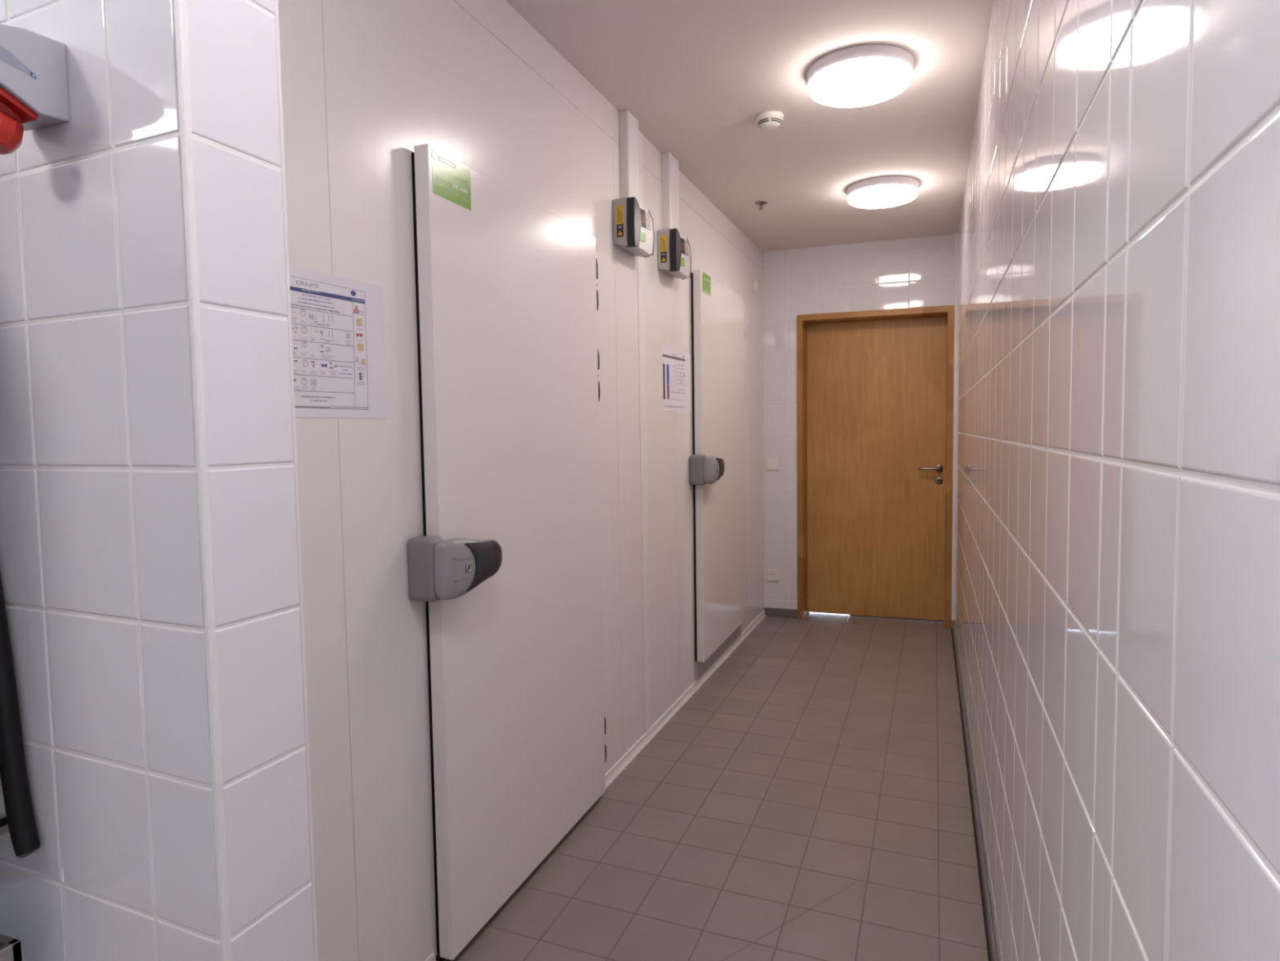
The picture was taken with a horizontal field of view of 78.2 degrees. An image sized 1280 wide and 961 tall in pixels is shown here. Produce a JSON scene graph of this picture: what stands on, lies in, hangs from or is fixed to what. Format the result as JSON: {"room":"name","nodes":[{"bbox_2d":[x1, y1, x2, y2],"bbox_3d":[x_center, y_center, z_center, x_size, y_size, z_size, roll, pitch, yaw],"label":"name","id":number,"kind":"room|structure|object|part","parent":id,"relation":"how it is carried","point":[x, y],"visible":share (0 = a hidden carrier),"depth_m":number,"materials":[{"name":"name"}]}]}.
{"room":"cold storage corridor","nodes":[
{"label":"cold storage corridor","id":0,"kind":"room"},
{"bbox_2d":[0,0,221,960],"bbox_3d":[-1.800,-0.019,1.530,2.764,2.614,0.003,1,4,24],"label":"wall partition","id":1,"kind":"structure","parent":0,"point":[101,571],"depth_m":1.04,"materials":[{"name":"white tile"}]},
{"bbox_2d":[0,816,9,837],"bbox_3d":[-1.013,0.543,1.202,0.274,0.117,0.018,1,4,24],"label":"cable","id":2,"kind":"object","parent":1,"relation":"attached to","point":[3,821],"visible":0.4,"depth_m":1.16,"materials":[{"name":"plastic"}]},
{"bbox_2d":[0,574,39,858],"bbox_3d":[-0.920,0.288,1.134,0.107,0.510,0.030,1,4,24],"label":"hose","id":3,"kind":"object","parent":1,"relation":"hanging from","point":[24,834],"visible":1,"depth_m":1.13,"materials":[{"name":"black rubber"}]},
{"bbox_2d":[0,23,69,154],"bbox_3d":[-0.797,-0.484,0.974,0.088,0.147,0.131,0,4,20],"label":"dispenser","id":4,"kind":"object","parent":1,"relation":"attached to","point":[33,82],"visible":1,"depth_m":0.98,"materials":[{"name":"grey plastic"}]},
{"bbox_2d":[184,0,315,960],"bbox_3d":[-0.699,-0.009,1.103,0.418,2.614,0.143,0,4,20],"label":"wall","id":5,"kind":"structure","parent":0,"point":[232,49],"depth_m":1.03,"materials":[{"name":"white tile"}]},
{"bbox_2d":[173,0,231,960],"bbox_3d":[-0.533,-0.002,0.961,0.008,2.614,0.008,0,4,20],"label":"strip","id":6,"kind":"object","parent":5,"relation":"attached to","point":[179,5],"visible":1,"depth_m":0.96,"materials":[{"name":"white plastic"}]},
{"bbox_2d":[274,0,318,960],"bbox_3d":[-0.480,-0.012,1.097,0.004,2.614,0.005,0,4,20],"label":"strip","id":7,"kind":"object","parent":5,"relation":"attached to","point":[276,2],"visible":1,"depth_m":1.09,"materials":[{"name":"white plastic"}]},
{"bbox_2d":[277,0,764,960],"bbox_3d":[0.013,-0.166,3.448,0.050,2.614,4.796,1,4,21],"label":"wall","id":8,"kind":"structure","parent":0,"point":[365,83],"depth_m":1.90,"materials":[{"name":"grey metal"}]},
{"bbox_2d":[288,263,387,418],"bbox_3d":[-0.660,-0.279,1.611,0.001,0.300,0.420,1,4,21],"label":"notice","id":9,"kind":"object","parent":8,"relation":"attached to","point":[338,322],"visible":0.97,"depth_m":1.66,"materials":[{"name":"white paper"}]},
{"bbox_2d":[424,951,435,960],"bbox_3d":[-0.651,1.243,1.651,0.016,0.044,0.752,1,4,21],"label":"baseboard","id":10,"kind":"structure","parent":8,"relation":"attached to","point":[432,957],"depth_m":1.99,"materials":[{"name":"white plastic"}]},
{"bbox_2d":[407,143,606,959],"bbox_3d":[-0.300,0.176,2.380,0.140,2.017,1.118,0,4,20],"label":"door","id":11,"kind":"structure","parent":8,"relation":"in","point":[505,566],"depth_m":2.21,"materials":[{"name":"white metal"}]},
{"bbox_3d":[-0.421,0.207,1.955,0.063,0.145,0.227,0,4,20],"label":"latch handle","id":12,"kind":"part","parent":11,"relation":"part of","materials":[{"name":"grey plastic"}]},
{"bbox_2d":[618,109,639,203],"bbox_3d":[-0.042,-1.275,3.151,0.041,0.359,0.115,0,4,20],"label":"duct","id":13,"kind":"object","parent":8,"relation":"attached to","point":[628,122],"visible":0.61,"depth_m":3.10,"materials":[{"name":"white plastic"}]},
{"bbox_2d":[612,196,654,257],"bbox_3d":[-0.022,-1.001,3.137,0.093,0.190,0.242,0,4,20],"label":"control box","id":14,"kind":"object","parent":8,"relation":"attached to","point":[633,224],"visible":1,"depth_m":3.04,"materials":[{"name":"grey plastic"}]},
{"bbox_3d":[0.037,-1.005,3.212,0.026,0.175,0.061,0,4,20],"label":"edge trim","id":15,"kind":"part","parent":14,"relation":"part of","materials":[{"name":"grey plastic"}]},
{"bbox_2d":[637,129,650,733],"bbox_3d":[0.015,-0.184,3.379,0.004,2.568,0.078,0,4,20],"label":"strip","id":16,"kind":"object","parent":8,"relation":"attached to","point":[641,265],"visible":0.82,"depth_m":3.38,"materials":[{"name":"white plastic"}]},
{"bbox_2d":[662,151,679,231],"bbox_3d":[0.142,-1.308,3.633,0.041,0.359,0.128,0,4,20],"label":"duct","id":17,"kind":"object","parent":8,"relation":"attached to","point":[670,175],"visible":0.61,"depth_m":3.58,"materials":[{"name":"white plastic"}]},
{"bbox_2d":[657,228,691,279],"bbox_3d":[0.160,-1.033,3.615,0.093,0.190,0.242,0,4,20],"label":"control box","id":18,"kind":"object","parent":8,"relation":"attached to","point":[673,250],"visible":1,"depth_m":3.52,"materials":[{"name":"grey plastic"}]},
{"bbox_3d":[0.219,-1.037,3.689,0.026,0.175,0.061,0,4,20],"label":"edge trim","id":19,"kind":"part","parent":18,"relation":"part of","materials":[{"name":"grey plastic"}]},
{"bbox_2d":[661,345,691,412],"bbox_3d":[0.180,-0.482,3.807,0.001,0.300,0.452,1,4,21],"label":"chart","id":20,"kind":"object","parent":8,"relation":"attached to","point":[676,371],"visible":1,"depth_m":3.79,"materials":[{"name":"white paper"}]},
{"bbox_2d":[604,609,765,789],"bbox_3d":[0.379,1.060,4.346,0.016,0.044,3.000,1,4,21],"label":"baseboard","id":21,"kind":"structure","parent":8,"relation":"attached to","point":[611,775],"depth_m":3.74,"materials":[{"name":"white plastic"}]},
{"bbox_2d":[689,269,746,662],"bbox_3d":[0.508,-0.090,4.491,0.140,2.017,1.118,0,4,20],"label":"door","id":22,"kind":"structure","parent":8,"relation":"in","point":[717,460],"depth_m":4.31,"materials":[{"name":"white metal"}]},
{"bbox_3d":[0.386,-0.059,4.065,0.063,0.145,0.227,0,4,20],"label":"latch handle","id":23,"kind":"part","parent":22,"relation":"part of","materials":[{"name":"grey plastic"}]},
{"bbox_2d":[695,624,741,680],"bbox_3d":[0.468,0.969,4.585,0.010,0.102,0.976,1,4,21],"label":"threshold","id":24,"kind":"object","parent":8,"relation":"attached to","point":[701,668],"visible":0.76,"depth_m":4.48,"materials":[{"name":"grey metal"}]},
{"bbox_2d":[752,277,758,293],"bbox_3d":[0.788,-1.326,5.356,0.020,0.106,0.106,0,4,20],"label":"vent cap","id":25,"kind":"object","parent":8,"relation":"attached to","point":[755,283],"visible":1,"depth_m":5.33,"materials":[{"name":"white plastic"}]},
{"bbox_2d":[443,612,988,960],"bbox_3d":[-0.991,1.233,2.271,3.775,0.002,8.411,0,4,20],"label":"floor","id":26,"kind":"structure","parent":0,"point":[810,800],"depth_m":2.69,"materials":[{"name":"grey tile"}]},
{"bbox_2d":[0,933,22,960],"bbox_3d":[-1.322,0.987,0.971,0.760,0.660,0.606,0,4,20],"label":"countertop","id":27,"kind":"structure","parent":26,"relation":"on","point":[10,947],"depth_m":1.09,"materials":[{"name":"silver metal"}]},
{"bbox_2d":[435,953,444,960],"bbox_3d":[-0.342,1.196,2.473,0.006,0.027,0.992,1,4,21],"label":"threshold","id":28,"kind":"object","parent":26,"relation":"on","point":[438,957],"visible":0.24,"depth_m":2.02,"materials":[{"name":"black rubber"}]},
{"bbox_2d":[505,0,993,251],"bbox_3d":[-0.952,-1.389,2.134,3.900,0.020,8.300,0,4,20],"label":"ceiling","id":29,"kind":"structure","parent":0,"point":[696,77],"depth_m":3.00,"materials":[{"name":"paint"}]},
{"bbox_2d":[754,200,767,209],"bbox_3d":[0.671,-1.523,4.373,0.072,0.039,0.072,0,4,20],"label":"sprinkler head","id":30,"kind":"object","parent":29,"relation":"attached to","point":[761,203],"visible":1,"depth_m":4.36},
{"bbox_2d":[755,110,783,129],"bbox_3d":[0.522,-1.440,3.165,0.109,0.050,0.109,0,4,20],"label":"smoke detector","id":31,"kind":"object","parent":29,"relation":"attached to","point":[770,119],"visible":1,"depth_m":3.13,"materials":[{"name":"white plastic"}]},
{"bbox_2d":[806,44,914,106],"bbox_3d":[0.770,-1.408,2.765,0.362,0.070,0.362,0,4,20],"label":"ceiling lamp","id":32,"kind":"object","parent":29,"relation":"attached to","point":[866,74],"visible":1,"depth_m":2.68,"materials":[{"name":"white plastic"}]},
{"bbox_2d":[846,175,919,208],"bbox_3d":[1.267,-1.500,4.121,0.362,0.070,0.362,0,4,20],"label":"ceiling lamp","id":33,"kind":"object","parent":29,"relation":"attached to","point":[881,192],"visible":1,"depth_m":4.02,"materials":[{"name":"white plastic"}]},
{"bbox_2d":[848,184,917,208],"bbox_3d":[1.268,-1.481,4.122,0.347,0.030,0.347,0,4,20],"label":"diffuser","id":34,"kind":"object","parent":33,"relation":"attached to","point":[862,196],"depth_m":4.05,"materials":[{"name":"white plastic"}]},
{"bbox_2d":[762,234,955,628],"bbox_3d":[1.490,-0.302,5.446,1.287,2.634,0.003,0,4,20],"label":"wall","id":35,"kind":"structure","parent":0,"point":[913,272],"depth_m":5.53,"materials":[{"name":"white tile"}]},
{"bbox_2d":[766,458,777,470],"bbox_3d":[0.947,-0.114,5.648,0.081,0.082,0.014,0,4,20],"label":"light switch","id":36,"kind":"object","parent":35,"relation":"attached to","point":[771,464],"visible":1,"depth_m":5.64,"materials":[{"name":"white plastic"}]},
{"bbox_2d":[767,569,778,581],"bbox_3d":[0.961,0.689,5.698,0.081,0.082,0.013,0,4,20],"label":"power socket","id":37,"kind":"object","parent":35,"relation":"attached to","point":[772,575],"visible":1,"depth_m":5.69,"materials":[{"name":"white plastic"}]},
{"bbox_2d":[764,607,797,617],"bbox_3d":[1.017,0.957,5.697,0.240,0.064,0.011,0,4,20],"label":"baseboard","id":38,"kind":"structure","parent":35,"relation":"attached to","point":[769,611],"depth_m":5.69,"materials":[{"name":"grey tile"}]},
{"bbox_2d":[796,305,954,628],"bbox_3d":[1.637,-0.088,5.516,1.028,2.154,0.232,0,4,20],"label":"door","id":39,"kind":"structure","parent":35,"relation":"in","point":[875,388],"depth_m":5.56,"materials":[{"name":"brown wood"}]},
{"bbox_3d":[1.999,-0.081,5.421,0.162,0.052,0.067,0,4,20],"label":"handle","id":40,"kind":"part","parent":39,"relation":"part of","materials":[{"name":"silver metal"}]},
{"bbox_2d":[951,232,957,620],"bbox_3d":[2.081,-0.337,5.218,0.018,2.554,0.018,0,4,20],"label":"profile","id":41,"kind":"object","parent":35,"relation":"attached to","point":[956,234],"visible":1,"depth_m":5.21,"materials":[{"name":"white plastic"}]},
{"bbox_2d":[953,0,1279,960],"bbox_3d":[0.762,-0.050,1.584,0.003,2.634,8.300,0,4,20],"label":"wall","id":42,"kind":"structure","parent":0,"point":[1117,609],"depth_m":0.72,"materials":[{"name":"white tile"}]},
{"bbox_2d":[951,620,998,960],"bbox_3d":[0.724,1.224,1.535,0.017,0.058,8.020,0,4,20],"label":"baseboard","id":43,"kind":"structure","parent":42,"relation":"attached to","point":[992,951],"depth_m":2.60,"materials":[{"name":"grey tile"}]}
]}

